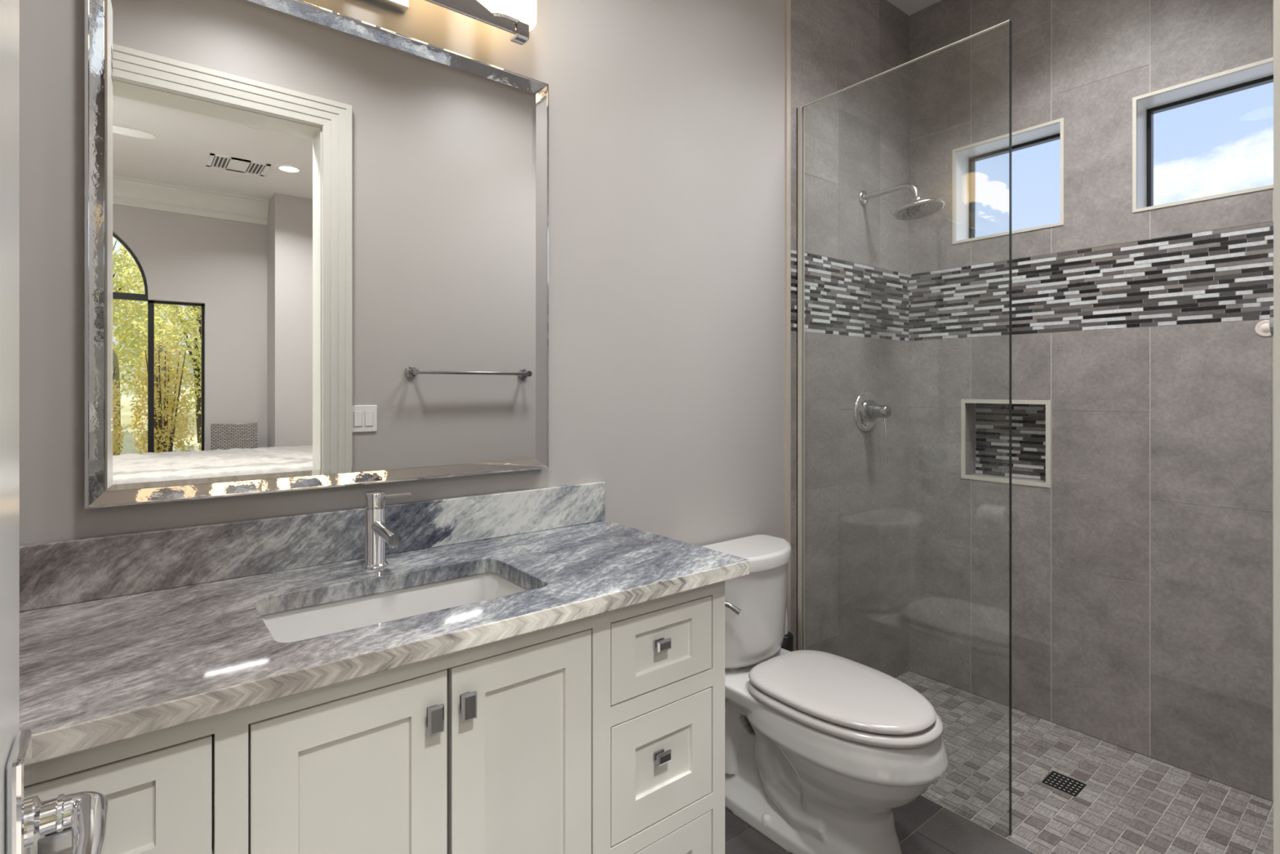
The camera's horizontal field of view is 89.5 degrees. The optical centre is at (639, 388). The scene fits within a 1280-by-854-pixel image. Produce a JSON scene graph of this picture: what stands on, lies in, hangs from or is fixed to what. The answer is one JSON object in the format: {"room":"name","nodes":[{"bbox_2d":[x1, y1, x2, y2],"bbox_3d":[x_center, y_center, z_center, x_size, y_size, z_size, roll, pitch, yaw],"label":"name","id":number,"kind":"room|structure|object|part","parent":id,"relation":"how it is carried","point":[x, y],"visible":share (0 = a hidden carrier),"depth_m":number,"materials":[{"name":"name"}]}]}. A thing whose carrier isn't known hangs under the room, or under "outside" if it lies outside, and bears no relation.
{"room":"bathroom","nodes":[
{"label":"bathroom","id":0,"kind":"room"},
{"bbox_2d":[19,0,908,677],"bbox_3d":[0.030,-0.285,2.076,3.332,3.170,0.148,0,0,-39],"label":"wall","id":1,"kind":"structure","parent":0,"point":[667,117],"depth_m":2.07,"materials":[{"name":"paint"}]},
{"bbox_2d":[19,481,604,611],"bbox_3d":[-0.618,0.324,1.460,1.309,0.111,0.020,0,0,-39],"label":"backsplash","id":2,"kind":"structure","parent":1,"relation":"attached to","point":[74,571],"depth_m":1.33,"materials":[{"name":"stone"}]},
{"bbox_2d":[84,0,548,509],"bbox_3d":[-0.623,-0.302,1.449,0.946,1.032,0.032,0,0,-39],"label":"wall mirror","id":3,"kind":"object","parent":1,"relation":"attached to","point":[316,237],"visible":1,"depth_m":1.37,"materials":[{"name":"silver metal"}]},
{"bbox_2d":[370,0,536,45],"bbox_3d":[-0.585,-0.947,1.407,0.774,0.177,0.146,0,0,-39],"label":"vanity light","id":4,"kind":"object","parent":1,"relation":"attached to","point":[517,18],"visible":1,"depth_m":1.54,"materials":[{"name":"white glass"}]},
{"bbox_3d":[-0.325,-0.968,1.581,0.150,0.135,0.092,0,0,-39],"label":"lamp shade","id":5,"kind":"part","parent":4,"relation":"part of","materials":[{"name":"white glass"}]},
{"bbox_2d":[785,0,791,632],"bbox_3d":[0.549,-0.207,2.400,0.022,2.975,0.010,0,0,-39],"label":"trim","id":6,"kind":"structure","parent":1,"relation":"attached to","point":[788,2],"depth_m":2.40,"materials":[{"name":"metal"}]},
{"bbox_2d":[854,390,891,437],"bbox_3d":[0.983,0.103,2.675,0.172,0.191,0.103,0,0,-39],"label":"shower valve","id":7,"kind":"object","parent":1,"relation":"attached to","point":[867,410],"visible":1,"depth_m":2.67,"materials":[{"name":"silver metal"}]},
{"bbox_3d":[0.955,0.093,2.711,0.172,0.172,0.012,0,0,-39],"label":"plate","id":8,"kind":"part","parent":7,"relation":"part of","materials":[{"name":"silver metal"}]},
{"bbox_3d":[0.986,0.093,2.672,0.094,0.094,0.093,0,0,-39],"label":"knob","id":9,"kind":"part","parent":7,"relation":"part of","materials":[{"name":"silver metal"}]},
{"bbox_3d":[1.005,0.156,2.648,0.011,0.084,0.016,0,0,-39],"label":"lever","id":10,"kind":"part","parent":7,"relation":"part of","materials":[{"name":"silver metal"}]},
{"bbox_2d":[858,182,944,220],"bbox_3d":[1.037,-0.752,2.571,0.184,0.155,0.334,0,0,-39],"label":"shower","id":11,"kind":"object","parent":1,"relation":"attached to","point":[919,207],"visible":1,"depth_m":2.52,"materials":[{"name":"silver metal"}]},
{"bbox_3d":[1.011,-0.778,2.604,0.021,0.070,0.242,0,0,-39],"label":"arm","id":12,"kind":"part","parent":11,"relation":"part of","materials":[{"name":"silver metal"}]},
{"bbox_2d":[781,631,793,651],"bbox_3d":[0.512,1.077,2.312,0.072,0.405,0.072,0,0,-39],"label":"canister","id":13,"kind":"object","parent":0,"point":[788,642],"depth_m":2.28,"materials":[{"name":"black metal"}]},
{"bbox_2d":[886,0,941,15],"bbox_3d":[0.523,-1.740,1.434,3.262,0.090,1.487,0,0,-39],"label":"ceiling","id":14,"kind":"structure","parent":0,"point":[909,7],"depth_m":2.85,"materials":[{"name":"paint"}]},
{"bbox_2d":[724,670,1273,853],"bbox_3d":[0.517,1.310,1.337,3.132,0.060,1.631,0,0,-39],"label":"floor","id":15,"kind":"structure","parent":0,"point":[1131,802],"depth_m":2.00,"materials":[{"name":"tile"}]},
{"bbox_2d":[31,580,724,853],"bbox_3d":[-0.465,0.847,1.243,1.275,0.866,0.546,0,0,-39],"label":"vanity cabinet","id":16,"kind":"object","parent":15,"relation":"on","point":[602,733],"visible":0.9,"depth_m":1.07,"materials":[{"name":"paint"}]},
{"bbox_3d":[-0.674,0.523,0.750,0.036,0.021,0.023,0,0,-39],"label":"knob","id":17,"kind":"part","parent":16,"relation":"part of","materials":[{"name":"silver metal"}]},
{"bbox_3d":[-0.673,0.534,0.768,0.273,0.158,0.020,0,0,-39],"label":"drawer","id":18,"kind":"part","parent":16,"relation":"part of","materials":[{"name":"paint"}]},
{"bbox_3d":[-0.425,0.814,0.966,0.275,0.717,0.020,0,0,-39],"label":"door","id":19,"kind":"part","parent":16,"relation":"part of","materials":[{"name":"paint"}]},
{"bbox_2d":[19,520,749,764],"bbox_3d":[-0.446,0.397,1.249,1.315,0.034,0.565,0,0,-39],"label":"countertop","id":20,"kind":"structure","parent":16,"relation":"on","point":[93,673],"depth_m":1.05,"materials":[{"name":"stone"}]},
{"bbox_2d":[361,490,410,568],"bbox_3d":[-0.519,0.300,1.361,0.099,0.159,0.153,0,0,-39],"label":"faucet","id":21,"kind":"object","parent":20,"relation":"on","point":[377,532],"visible":1,"depth_m":1.37,"materials":[{"name":"silver metal"}]},
{"bbox_3d":[-0.525,0.299,1.332,0.026,0.038,0.114,0,0,-39],"label":"spout","id":22,"kind":"part","parent":21,"relation":"part of","materials":[{"name":"silver metal"}]},
{"bbox_3d":[-0.529,0.233,1.409,0.054,0.010,0.010,0,0,-31],"label":"lever","id":23,"kind":"part","parent":21,"relation":"part of","materials":[{"name":"silver metal"}]},
{"bbox_2d":[260,573,528,669],"bbox_3d":[-0.436,0.486,1.208,0.510,0.144,0.307,0,0,-39],"label":"sink basin","id":24,"kind":"object","parent":20,"relation":"in","point":[317,620],"visible":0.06,"depth_m":1.31,"materials":[{"name":"ceramic"}]},
{"bbox_3d":[-0.325,0.520,1.020,0.025,0.043,0.023,0,0,-39],"label":"knob","id":25,"kind":"part","parent":16,"relation":"part of","materials":[{"name":"silver metal"}]},
{"bbox_3d":[-0.282,0.516,1.054,0.025,0.043,0.023,0,0,-39],"label":"knob","id":26,"kind":"part","parent":16,"relation":"part of","materials":[{"name":"silver metal"}]},
{"bbox_3d":[-0.205,0.814,1.142,0.274,0.717,0.020,0,0,-39],"label":"door","id":27,"kind":"part","parent":16,"relation":"part of","materials":[{"name":"paint"}]},
{"bbox_3d":[0.045,0.771,1.341,0.272,0.230,0.020,0,0,-39],"label":"drawer","id":28,"kind":"part","parent":16,"relation":"part of","materials":[{"name":"paint"}]},
{"bbox_3d":[0.045,0.534,1.341,0.272,0.158,0.020,0,0,-39],"label":"drawer","id":29,"kind":"part","parent":16,"relation":"part of","materials":[{"name":"paint"}]},
{"bbox_3d":[0.045,0.753,1.323,0.036,0.021,0.023,0,0,-39],"label":"knob","id":30,"kind":"part","parent":16,"relation":"part of","materials":[{"name":"silver metal"}]},
{"bbox_3d":[0.045,0.523,1.323,0.036,0.021,0.023,0,0,-39],"label":"knob","id":31,"kind":"part","parent":16,"relation":"part of","materials":[{"name":"silver metal"}]},
{"bbox_3d":[0.045,1.049,1.341,0.272,0.246,0.020,0,0,-39],"label":"drawer","id":32,"kind":"part","parent":16,"relation":"part of","materials":[{"name":"paint"}]},
{"bbox_2d":[781,608,793,651],"bbox_3d":[0.512,1.008,2.312,0.072,0.545,0.072,0,0,-39],"label":"toilet brush","id":33,"kind":"object","parent":15,"relation":"on","point":[788,642],"visible":0.17,"depth_m":2.28,"materials":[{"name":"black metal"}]},
{"bbox_3d":[0.512,0.804,2.312,0.034,0.139,0.034,0,0,-39],"label":"handle","id":34,"kind":"part","parent":33,"relation":"part of","materials":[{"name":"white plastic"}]},
{"bbox_2d":[701,534,948,853],"bbox_3d":[0.507,0.896,1.874,0.419,0.767,0.742,0,0,-39],"label":"toilet","id":35,"kind":"object","parent":15,"relation":"on","point":[822,748],"visible":0.94,"depth_m":1.76,"materials":[{"name":"ceramic"}]},
{"bbox_3d":[0.261,0.642,1.911,0.076,0.047,0.029,0,0,30],"label":"flush lever","id":36,"kind":"part","parent":35,"relation":"part of","materials":[{"name":"silver metal"}]},
{"bbox_3d":[0.343,0.535,2.079,0.419,0.044,0.217,0,0,-39],"label":"tank lid","id":37,"kind":"part","parent":35,"relation":"part of","materials":[{"name":"ceramic"}]},
{"bbox_3d":[0.340,0.719,2.084,0.404,0.322,0.206,0,0,-39],"label":"tank","id":38,"kind":"part","parent":35,"relation":"part of","materials":[{"name":"ceramic"}]},
{"bbox_3d":[0.564,0.837,1.803,0.360,0.025,0.504,0,0,-39],"label":"lid","id":39,"kind":"part","parent":35,"relation":"part of","materials":[{"name":"plastic"}]},
{"bbox_3d":[0.571,0.864,1.794,0.380,0.023,0.514,0,0,-39],"label":"seat","id":40,"kind":"part","parent":35,"relation":"part of","materials":[{"name":"plastic"}]},
{"bbox_2d":[796,19,1011,835],"bbox_3d":[0.831,0.111,2.142,0.020,2.336,0.746,0,0,-39],"label":"screen","id":41,"kind":"object","parent":15,"relation":"on","point":[800,110],"visible":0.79,"depth_m":2.42,"materials":[{"name":"clear glass"}]},
{"bbox_2d":[1041,770,1086,796],"bbox_3d":[1.377,1.283,2.096,0.096,0.009,0.096,0,0,-39],"label":"floor drain","id":42,"kind":"object","parent":15,"relation":"in","point":[1063,780],"visible":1,"depth_m":2.09,"materials":[{"name":"black metal"}]},
{"bbox_2d":[908,0,1273,801],"bbox_3d":[1.827,-0.295,2.338,0.211,3.150,1.700,0,0,-39],"label":"wall","id":43,"kind":"structure","parent":0,"point":[1142,372],"depth_m":2.37,"materials":[{"name":"tile"}]},
{"bbox_3d":[1.475,0.212,2.618,0.009,0.336,0.339,0,0,-39],"label":"niche trim","id":44,"kind":"part","parent":43,"relation":"part of","materials":[{"name":"tile"}]},
{"bbox_2d":[952,117,1063,244],"bbox_3d":[1.553,-0.825,2.674,0.201,0.406,0.421,0,0,-39],"label":"window","id":45,"kind":"structure","parent":43,"relation":"in","point":[965,158],"depth_m":2.77,"materials":[{"name":"glass"}]},
{"bbox_3d":[1.588,-0.825,2.703,0.030,0.386,0.401,0,0,-39],"label":"frame","id":46,"kind":"part","parent":45,"relation":"part of","materials":[{"name":"black metal"}]},
{"bbox_2d":[1132,57,1273,213],"bbox_3d":[1.949,-0.825,2.178,0.201,0.406,0.422,0,0,-39],"label":"window","id":47,"kind":"structure","parent":43,"relation":"in","point":[1258,73],"depth_m":2.25,"materials":[{"name":"glass"}]},
{"bbox_2d":[1255,320,1271,336],"bbox_3d":[1.952,-0.189,2.012,0.006,0.051,0.051,0,0,-39],"label":"knob","id":48,"kind":"object","parent":43,"relation":"attached to","point":[1262,328],"visible":0.8,"depth_m":2.02,"materials":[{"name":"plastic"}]},
{"bbox_3d":[-0.069,-0.295,-0.074,6.200,3.150,0.153,0,0,-39],"label":"wall","id":49,"kind":"structure","parent":0,"visible":0},
{"bbox_2d":[0,0,109,853],"bbox_3d":[-0.318,0.084,0.300,0.100,2.368,0.754,0,0,-39],"label":"door","id":50,"kind":"structure","parent":49,"relation":"in","point":[24,818],"depth_m":0.53,"materials":[{"name":"paint"}]},
{"bbox_3d":[-0.465,0.366,0.522,0.053,0.038,0.138,0,0,-39],"label":"lever","id":51,"kind":"part","parent":50,"relation":"part of","materials":[{"name":"silver metal"}]},
{"bbox_2d":[1269,309,1273,334],"bbox_3d":[0.979,-0.077,0.898,0.636,0.056,0.076,0,0,-39],"label":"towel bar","id":52,"kind":"object","parent":49,"relation":"attached to","point":[1271,314],"visible":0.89,"depth_m":0.74,"materials":[{"name":"silver metal"}]},
{"bbox_2d":[1273,0,1279,853],"bbox_3d":[0.166,0.025,0.225,1.001,2.510,0.038,0,0,-39],"label":"trim","id":53,"kind":"structure","parent":49,"relation":"attached to","point":[1276,2],"depth_m":0.52,"materials":[{"name":"paint"}]}
]}

